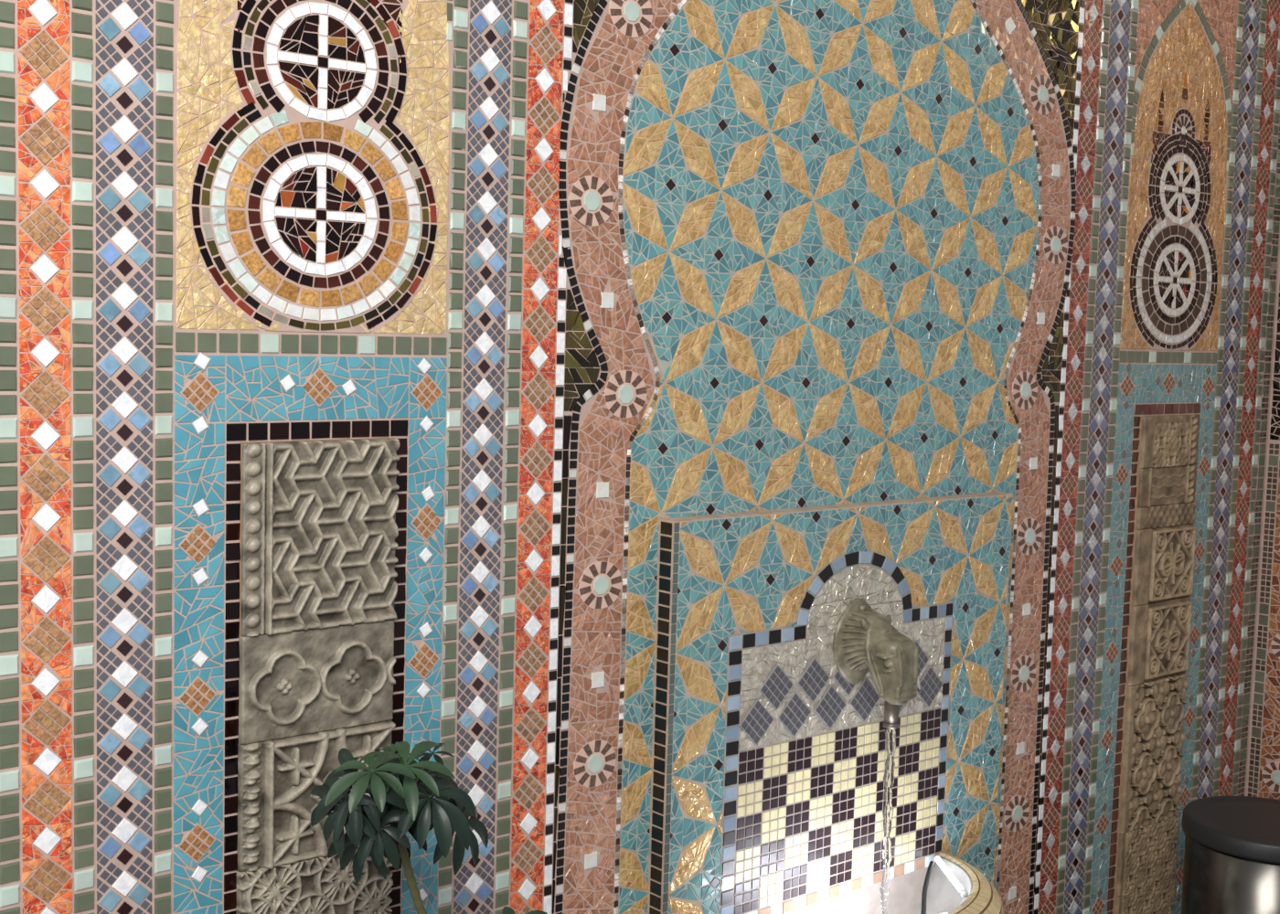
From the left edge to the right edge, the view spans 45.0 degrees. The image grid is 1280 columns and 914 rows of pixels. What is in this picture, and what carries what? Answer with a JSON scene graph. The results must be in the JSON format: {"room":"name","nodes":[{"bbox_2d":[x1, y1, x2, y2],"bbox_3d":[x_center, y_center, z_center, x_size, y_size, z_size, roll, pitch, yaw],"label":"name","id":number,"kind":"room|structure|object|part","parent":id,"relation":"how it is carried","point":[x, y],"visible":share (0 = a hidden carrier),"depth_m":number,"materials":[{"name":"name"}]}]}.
{"room":"bathroom","nodes":[
{"label":"bathroom","id":0,"kind":"room"},
{"bbox_2d":[0,0,1279,913],"bbox_3d":[0.216,-0.051,2.575,3.382,2.920,0.120,-3,6,-41],"label":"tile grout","id":1,"kind":"structure","parent":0,"point":[585,408],"depth_m":2.11,"materials":[{"name":"tile"}]},
{"bbox_2d":[0,0,20,913],"bbox_3d":[-0.702,0.075,1.715,0.024,2.253,0.003,-3,6,-41],"label":"mosaic border","id":2,"kind":"object","parent":1,"relation":"attached to","point":[9,688],"visible":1,"depth_m":1.71,"materials":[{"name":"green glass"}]},
{"bbox_2d":[17,0,72,913],"bbox_3d":[-0.671,0.107,1.746,0.056,2.353,0.003,-3,6,-41],"label":"mosaic border","id":3,"kind":"object","parent":1,"relation":"attached to","point":[44,269],"visible":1,"depth_m":1.74,"materials":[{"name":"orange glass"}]},
{"bbox_2d":[71,0,94,913],"bbox_3d":[-0.637,0.072,1.771,0.024,2.254,0.003,-3,6,-41],"label":"mosaic border","id":4,"kind":"object","parent":1,"relation":"attached to","point":[82,48],"visible":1,"depth_m":1.76,"materials":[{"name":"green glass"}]},
{"bbox_2d":[96,0,153,913],"bbox_3d":[-0.601,0.071,1.803,0.067,2.198,0.003,-3,6,-41],"label":"mosaic border","id":5,"kind":"object","parent":1,"relation":"attached to","point":[123,15],"visible":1,"depth_m":1.79,"materials":[{"name":"multicoloured tile"}]},
{"bbox_2d":[154,0,173,913],"bbox_3d":[-0.564,0.069,1.833,0.022,2.254,0.003,-3,6,-41],"label":"mosaic border","id":6,"kind":"object","parent":1,"relation":"attached to","point":[164,11],"visible":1,"depth_m":1.83,"materials":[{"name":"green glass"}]},
{"bbox_2d":[173,0,452,913],"bbox_3d":[-0.409,0.070,1.967,0.382,2.213,0.004,-3,6,-41],"label":"mosaic panel","id":7,"kind":"object","parent":1,"relation":"attached to","point":[199,392],"visible":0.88,"depth_m":1.91,"materials":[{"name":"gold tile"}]},
{"bbox_2d":[189,100,437,333],"bbox_3d":[-0.398,-0.311,1.934,0.347,0.310,0.005,-3,6,-41],"label":"medallion","id":8,"kind":"object","parent":7,"relation":"attached to","point":[302,241],"visible":1,"depth_m":1.93,"materials":[{"name":"tile"}]},
{"bbox_3d":[-0.420,0.564,2.011,0.257,1.222,0.004,-3,6,-41],"label":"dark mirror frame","id":9,"kind":"part","parent":7,"relation":"part of","materials":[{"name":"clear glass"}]},
{"bbox_2d":[229,0,407,157],"bbox_3d":[-0.393,-0.490,1.919,0.247,0.232,0.006,-3,6,-41],"label":"medallion","id":10,"kind":"object","parent":7,"relation":"attached to","point":[336,62],"visible":1,"depth_m":1.92,"materials":[{"name":"tile"}]},
{"bbox_2d":[235,437,400,913],"bbox_3d":[-0.416,0.569,2.003,0.220,1.185,0.022,-3,6,-41],"label":"stone panel","id":11,"kind":"object","parent":1,"relation":"attached to","point":[319,530],"visible":0.85,"depth_m":1.96,"materials":[{"name":"beige stone"}]},
{"bbox_2d":[437,0,468,913],"bbox_3d":[-0.254,0.055,2.100,0.023,2.253,0.003,-3,6,-41],"label":"mosaic border","id":12,"kind":"object","parent":1,"relation":"attached to","point":[460,17],"visible":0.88,"depth_m":2.09,"materials":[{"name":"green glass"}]},
{"bbox_2d":[453,0,511,913],"bbox_3d":[-0.218,0.054,2.131,0.067,2.198,0.002,-3,6,-41],"label":"mosaic border","id":13,"kind":"object","parent":1,"relation":"attached to","point":[488,155],"visible":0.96,"depth_m":2.12,"materials":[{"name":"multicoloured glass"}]},
{"bbox_2d":[494,0,528,913],"bbox_3d":[-0.180,0.052,2.163,0.024,2.254,0.003,-3,6,-41],"label":"mosaic border","id":14,"kind":"object","parent":1,"relation":"attached to","point":[520,8],"visible":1,"depth_m":2.16,"materials":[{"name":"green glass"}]},
{"bbox_2d":[510,0,563,913],"bbox_3d":[-0.148,0.092,2.195,0.058,2.420,0.003,-3,6,-41],"label":"mosaic border","id":15,"kind":"object","parent":1,"relation":"attached to","point":[539,289],"visible":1,"depth_m":2.19,"materials":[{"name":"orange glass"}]},
{"bbox_2d":[544,0,573,913],"bbox_3d":[-0.118,0.028,2.215,0.013,2.242,0.002,-3,6,-41],"label":"mosaic border","id":16,"kind":"object","parent":1,"relation":"attached to","point":[568,31],"visible":1,"depth_m":2.22,"materials":[{"name":"tile"}]},
{"bbox_2d":[552,0,599,913],"bbox_3d":[0.115,-0.035,2.406,0.608,2.029,0.007,-3,6,-41],"label":"mosaic","id":17,"kind":"object","parent":1,"relation":"attached to","point":[572,317],"visible":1,"depth_m":2.22,"materials":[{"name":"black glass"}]},
{"bbox_2d":[554,0,1075,913],"bbox_3d":[0.351,0.031,2.619,1.257,2.194,0.003,-3,6,-41],"label":"arch","id":18,"kind":"object","parent":1,"relation":"attached to","point":[592,202],"visible":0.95,"depth_m":2.50,"materials":[{"name":"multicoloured tile"}]},
{"bbox_2d":[646,491,1013,913],"bbox_3d":[0.348,0.585,2.649,0.848,1.011,0.044,-3,6,-41],"label":"fountain","id":19,"kind":"object","parent":1,"relation":"attached to","point":[767,786],"visible":0.91,"depth_m":2.56,"materials":[{"name":"tile"}]},
{"bbox_2d":[832,597,918,729],"bbox_3d":[0.403,0.344,2.567,0.112,0.204,0.122,-3,6,-41],"label":"spout","id":20,"kind":"object","parent":19,"relation":"attached to","point":[864,640],"visible":1,"depth_m":2.55,"materials":[{"name":"brown metal"}]},
{"bbox_3d":[0.370,0.312,2.604,0.112,0.148,0.019,-3,6,-41],"label":"plate","id":21,"kind":"part","parent":20,"relation":"part of","materials":[{"name":"brown metal"}]},
{"bbox_2d":[879,728,895,913],"bbox_3d":[0.410,0.640,2.575,0.021,0.386,0.023,1,5,-11],"label":"water stream","id":22,"kind":"object","parent":20,"relation":"hanging from","point":[890,734],"visible":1,"depth_m":2.56,"materials":[{"name":"white"}]},
{"bbox_2d":[1021,0,1079,913],"bbox_3d":[0.594,-0.069,2.815,0.608,2.003,0.007,-3,6,-41],"label":"mosaic","id":23,"kind":"object","parent":1,"relation":"attached to","point":[1062,36],"visible":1,"depth_m":2.94,"materials":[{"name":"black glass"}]},
{"bbox_2d":[1034,0,1085,913],"bbox_3d":[0.820,-0.014,3.019,0.013,2.242,0.002,-3,6,-41],"label":"mosaic border","id":24,"kind":"object","parent":1,"relation":"attached to","point":[1082,4],"visible":1,"depth_m":3.03,"materials":[{"name":"tile"}]},
{"bbox_2d":[1038,0,1102,913],"bbox_3d":[0.848,0.047,3.049,0.058,2.422,0.003,-3,6,-41],"label":"mosaic border","id":25,"kind":"object","parent":1,"relation":"attached to","point":[1059,701],"visible":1,"depth_m":3.04,"materials":[{"name":"red tile"}]},
{"bbox_2d":[1056,0,1110,913],"bbox_3d":[0.882,0.004,3.074,0.024,2.254,0.003,-3,6,-41],"label":"mosaic border","id":26,"kind":"object","parent":1,"relation":"attached to","point":[1103,78],"visible":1,"depth_m":3.07,"materials":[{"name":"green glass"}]},
{"bbox_2d":[1063,0,1130,913],"bbox_3d":[0.919,0.004,3.107,0.067,2.198,0.002,-3,6,-41],"label":"mosaic border","id":27,"kind":"object","parent":1,"relation":"attached to","point":[1120,30],"visible":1,"depth_m":3.10,"materials":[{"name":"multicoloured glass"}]},
{"bbox_2d":[1082,0,1138,913],"bbox_3d":[0.956,0.001,3.137,0.023,2.253,0.003,-3,6,-41],"label":"mosaic border","id":28,"kind":"object","parent":1,"relation":"attached to","point":[1135,3],"visible":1,"depth_m":3.13,"materials":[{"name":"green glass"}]},
{"bbox_2d":[1112,414,1199,913],"bbox_3d":[1.109,0.502,3.313,0.221,1.184,0.020,-3,6,-41],"label":"stone panel","id":29,"kind":"object","parent":1,"relation":"attached to","point":[1165,516],"visible":1,"depth_m":3.29,"materials":[{"name":"beige stone"}]},
{"bbox_2d":[1088,0,1238,913],"bbox_3d":[1.111,0.003,3.271,0.382,2.213,0.004,-3,6,-41],"label":"mosaic wall panel","id":30,"kind":"object","parent":1,"relation":"attached to","point":[1120,474],"visible":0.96,"depth_m":3.22,"materials":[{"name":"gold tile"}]},
{"bbox_3d":[1.100,0.496,3.315,0.257,1.222,0.004,-3,6,-41],"label":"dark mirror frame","id":31,"kind":"part","parent":30,"relation":"part of","materials":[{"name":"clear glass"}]},
{"bbox_2d":[1128,214,1217,350],"bbox_3d":[1.123,-0.379,3.238,0.347,0.310,0.006,-3,6,-41],"label":"medallion","id":32,"kind":"object","parent":30,"relation":"attached to","point":[1173,288],"visible":1,"depth_m":3.23,"materials":[{"name":"tile"}]},
{"bbox_2d":[1147,133,1210,245],"bbox_3d":[1.127,-0.558,3.223,0.247,0.232,0.005,-3,6,-41],"label":"medallion","id":33,"kind":"object","parent":30,"relation":"attached to","point":[1178,186],"visible":1,"depth_m":3.22,"materials":[{"name":"tile"}]},
{"bbox_2d":[1171,107,1194,150],"bbox_3d":[1.130,-0.679,3.214,0.094,0.094,0.003,-3,6,-41],"label":"rosette","id":34,"kind":"object","parent":30,"relation":"attached to","point":[1188,123],"visible":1,"depth_m":3.21,"materials":[{"name":"tile"}]},
{"bbox_2d":[1191,0,1244,801],"bbox_3d":[1.266,-0.013,3.404,0.022,2.254,0.003,-3,6,-41],"label":"mosaic border","id":35,"kind":"object","parent":1,"relation":"attached to","point":[1241,7],"visible":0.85,"depth_m":3.39,"materials":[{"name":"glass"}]},
{"bbox_2d":[1196,0,1260,799],"bbox_3d":[1.302,-0.013,3.435,0.067,2.198,0.003,-3,6,-41],"label":"mosaic border","id":36,"kind":"object","parent":1,"relation":"attached to","point":[1251,40],"visible":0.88,"depth_m":3.42,"materials":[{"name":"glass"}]},
{"bbox_2d":[1212,0,1267,797],"bbox_3d":[1.339,-0.016,3.466,0.024,2.254,0.003,-3,6,-41],"label":"mosaic border","id":37,"kind":"object","parent":1,"relation":"attached to","point":[1264,3],"visible":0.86,"depth_m":3.45,"materials":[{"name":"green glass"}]},
{"bbox_2d":[1218,0,1279,796],"bbox_3d":[1.370,0.017,3.497,0.056,2.353,0.003,-3,6,-41],"label":"mosaic border","id":38,"kind":"object","parent":1,"relation":"attached to","point":[1249,404],"visible":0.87,"depth_m":3.48,"materials":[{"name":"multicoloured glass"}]},
{"bbox_2d":[1231,17,1279,796],"bbox_3d":[1.404,-0.019,3.522,0.024,2.253,0.003,-3,6,-41],"label":"mosaic border","id":39,"kind":"object","parent":1,"relation":"attached to","point":[1274,153],"visible":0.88,"depth_m":3.51,"materials":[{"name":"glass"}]},
{"bbox_2d":[1237,117,1279,796],"bbox_3d":[1.427,-0.032,3.540,0.028,2.223,0.002,-3,6,-41],"label":"mosaic border","id":40,"kind":"object","parent":1,"relation":"attached to","point":[1275,225],"visible":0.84,"depth_m":3.54,"materials":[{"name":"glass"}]},
{"bbox_2d":[1245,254,1279,799],"bbox_3d":[1.694,-0.076,3.357,0.120,2.920,0.620,-3,6,-41],"label":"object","id":41,"kind":"structure","parent":0,"point":[1274,442],"depth_m":3.57,"materials":[{"name":"tile"}]},
{"bbox_2d":[1248,443,1279,797],"bbox_3d":[1.439,0.523,3.591,0.002,1.110,0.022,-3,6,-41],"label":"mosaic border","id":42,"kind":"object","parent":41,"relation":"attached to","point":[1273,460],"visible":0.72,"depth_m":3.58,"materials":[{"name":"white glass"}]},
{"bbox_2d":[1258,288,1279,799],"bbox_3d":[1.493,-0.058,3.494,0.008,2.288,0.144,-3,6,-41],"label":"arch border","id":43,"kind":"object","parent":41,"relation":"attached to","point":[1270,774],"visible":0.66,"depth_m":3.56,"materials":[{"name":"orange tile"}]},
{"bbox_3d":[0.650,1.645,0.351,5.732,0.060,4.320,-3,6,-41],"label":"floor","id":44,"kind":"structure","parent":0,"visible":0},
{"bbox_2d":[310,741,547,913],"bbox_3d":[-0.215,0.890,1.962,0.478,1.123,0.276,-3,6,-41],"label":"plant","id":45,"kind":"object","parent":44,"relation":"on","point":[401,796],"visible":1,"depth_m":1.78,"materials":[{"name":"green plant"}]},
{"bbox_2d":[911,853,1003,913],"bbox_3d":[0.418,1.077,2.569,0.604,0.686,0.264,-3,6,-41],"label":"fountain basin","id":46,"kind":"object","parent":44,"relation":"on","point":[943,896],"depth_m":2.73,"materials":[{"name":"ceramic"}]},
{"bbox_2d":[920,861,934,913],"bbox_3d":[0.489,0.787,2.687,0.028,0.112,0.196,4,5,26],"label":"power cable","id":47,"kind":"object","parent":46,"relation":"in","point":[932,863],"visible":1,"depth_m":2.72,"materials":[{"name":"black rubber"}]},
{"bbox_3d":[0.422,0.885,2.554,0.600,0.280,0.262,-3,6,-41],"label":"bowl","id":48,"kind":"part","parent":46,"relation":"part of","materials":[{"name":"ceramic"}]},
{"bbox_3d":[0.542,0.732,2.702,0.013,0.015,0.173,1,5,-5],"label":"light strip","id":49,"kind":"part","parent":46,"relation":"part of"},
{"bbox_2d":[1180,796,1279,913],"bbox_3d":[1.254,1.060,3.123,0.329,0.673,0.336,-3,6,-41],"label":"waste bin","id":50,"kind":"object","parent":44,"relation":"on","point":[1232,853],"visible":1,"depth_m":3.03,"materials":[{"name":"grey metal"}]},
{"bbox_3d":[1.261,0.743,3.099,0.329,0.039,0.329,-3,6,-41],"label":"lid","id":51,"kind":"part","parent":50,"relation":"part of","materials":[{"name":"black plastic"}]}
]}

